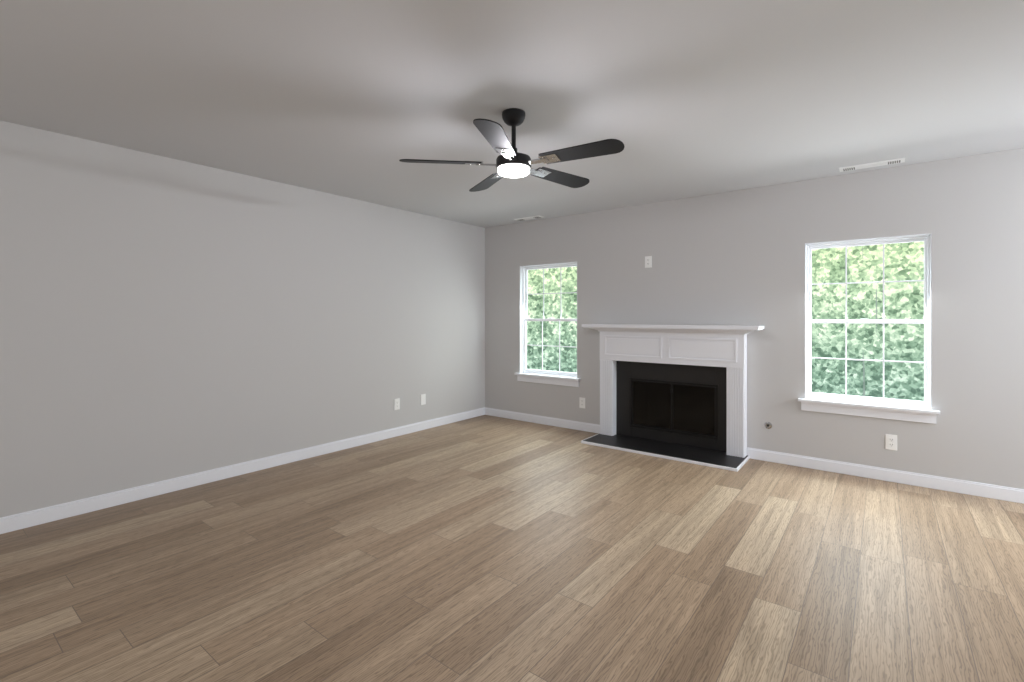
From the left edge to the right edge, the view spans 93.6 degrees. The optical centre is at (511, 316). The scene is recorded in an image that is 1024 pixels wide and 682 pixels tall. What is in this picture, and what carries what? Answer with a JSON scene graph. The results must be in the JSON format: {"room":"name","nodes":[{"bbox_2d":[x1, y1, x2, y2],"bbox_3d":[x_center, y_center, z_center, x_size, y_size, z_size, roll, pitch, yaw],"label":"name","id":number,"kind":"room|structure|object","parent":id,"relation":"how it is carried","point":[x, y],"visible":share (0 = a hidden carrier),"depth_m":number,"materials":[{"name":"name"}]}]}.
{"room":"living room","nodes":[
{"label":"living room","id":0,"kind":"room"},
{"bbox_2d":[0,120,484,517],"bbox_3d":[-2.614,0.063,3.486,0.150,2.440,7.500,0,0,38],"label":"wall","id":1,"kind":"structure","parent":0,"point":[162,318],"depth_m":3.65,"materials":[{"name":"grey paint"}]},
{"bbox_2d":[0,407,484,533],"bbox_3d":[-2.549,1.235,3.436,0.013,0.096,7.200,0,0,38],"label":"baseboard","id":2,"kind":"structure","parent":1,"relation":"attached to","point":[19,521],"depth_m":3.65,"materials":[{"name":"white wood"}]},
{"bbox_2d":[394,398,399,409],"bbox_3d":[-1.230,0.940,5.146,0.009,0.118,0.072,0,0,38],"label":"electrical outlet","id":3,"kind":"object","parent":1,"relation":"attached to","point":[396,404],"visible":1,"depth_m":5.14,"materials":[{"name":"white plastic"}]},
{"bbox_2d":[421,394,425,404],"bbox_3d":[-1.004,0.940,5.440,0.007,0.118,0.072,0,0,38],"label":"electrical outlet","id":4,"kind":"object","parent":1,"relation":"attached to","point":[423,399],"visible":1,"depth_m":5.44,"materials":[{"name":"white plastic"}]},
{"bbox_2d":[0,415,1023,681],"bbox_3d":[0.215,1.343,1.300,7.300,0.120,7.500,0,0,38],"label":"floor","id":5,"kind":"structure","parent":0,"point":[486,549],"depth_m":2.38,"materials":[{"name":"brown wood"}]},
{"bbox_2d":[581,324,763,471],"bbox_3d":[1.553,0.683,4.777,1.709,1.200,0.902,0,0,38],"label":"fireplace","id":6,"kind":"object","parent":5,"relation":"on","point":[675,392],"visible":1,"depth_m":4.68,"materials":[{"name":"white wood"}]},
{"bbox_2d":[0,0,1023,227],"bbox_3d":[0.215,-1.217,1.300,7.300,0.120,7.500,0,0,38],"label":"ceiling","id":7,"kind":"structure","parent":0,"point":[360,99],"depth_m":2.44,"materials":[{"name":"grey paint"}]},
{"bbox_2d":[399,108,624,191],"bbox_3d":[0.049,-0.983,2.735,1.203,0.346,1.211,0,0,38],"label":"ceiling fan","id":8,"kind":"object","parent":7,"relation":"hanging from","point":[511,162],"visible":0.98,"depth_m":2.65,"materials":[{"name":"black"}]},
{"bbox_2d":[514,215,543,220],"bbox_3d":[0.200,-1.151,5.647,0.360,0.010,0.115,0,0,38],"label":"ceiling vent","id":9,"kind":"object","parent":7,"relation":"in","point":[529,218],"visible":1,"depth_m":5.63,"materials":[{"name":"white metal"}]},
{"bbox_2d":[839,157,904,171],"bbox_3d":[2.735,-1.151,3.662,0.400,0.010,0.115,0,0,38],"label":"ceiling vent","id":10,"kind":"object","parent":7,"relation":"in","point":[874,164],"visible":1,"depth_m":3.64,"materials":[{"name":"white metal"}]},
{"bbox_2d":[485,148,1023,488],"bbox_3d":[2.462,0.063,4.208,7.300,2.440,0.150,0,0,38],"label":"wall","id":11,"kind":"structure","parent":0,"point":[737,257],"depth_m":4.13,"materials":[{"name":"grey paint"}]},
{"bbox_2d":[514,262,580,386],"bbox_3d":[0.440,0.088,5.723,0.905,1.420,0.175,0,0,38],"label":"window","id":12,"kind":"structure","parent":11,"relation":"in","point":[542,376],"depth_m":5.84,"materials":[{"name":"white wood"}]},
{"bbox_2d":[579,397,584,407],"bbox_3d":[0.789,0.971,5.400,0.072,0.118,0.009,0,0,38],"label":"electrical outlet","id":13,"kind":"object","parent":11,"relation":"attached to","point":[581,402],"visible":1,"depth_m":5.40,"materials":[{"name":"white plastic"}]},
{"bbox_2d":[645,256,651,267],"bbox_3d":[1.397,-0.559,4.930,0.072,0.118,0.009,0,0,38],"label":"electrical outlet","id":14,"kind":"object","parent":11,"relation":"attached to","point":[648,261],"visible":1,"depth_m":4.93,"materials":[{"name":"white plastic"}]},
{"bbox_2d":[485,407,1023,503],"bbox_3d":[2.417,1.235,4.139,6.987,0.096,0.013,0,0,38],"label":"baseboard","id":15,"kind":"structure","parent":11,"relation":"attached to","point":[1004,493],"depth_m":3.86,"materials":[{"name":"white wood"}]},
{"bbox_2d":[764,422,771,428],"bbox_3d":[2.267,0.966,4.255,0.062,0.062,0.012,0,0,38],"label":"gas valve","id":16,"kind":"object","parent":11,"relation":"attached to","point":[767,425],"visible":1,"depth_m":4.25,"materials":[{"name":"silver metal"}]},
{"bbox_2d":[798,233,939,423],"bbox_3d":[2.837,0.088,3.871,0.905,1.420,0.175,0,0,38],"label":"window","id":17,"kind":"structure","parent":11,"relation":"in","point":[898,409],"depth_m":3.84,"materials":[{"name":"white wood"}]},
{"bbox_2d":[885,434,896,450],"bbox_3d":[2.946,0.977,3.733,0.072,0.118,0.009,0,0,38],"label":"electrical outlet","id":18,"kind":"object","parent":11,"relation":"attached to","point":[890,442],"visible":1,"depth_m":3.73,"materials":[{"name":"white plastic"}]}
]}

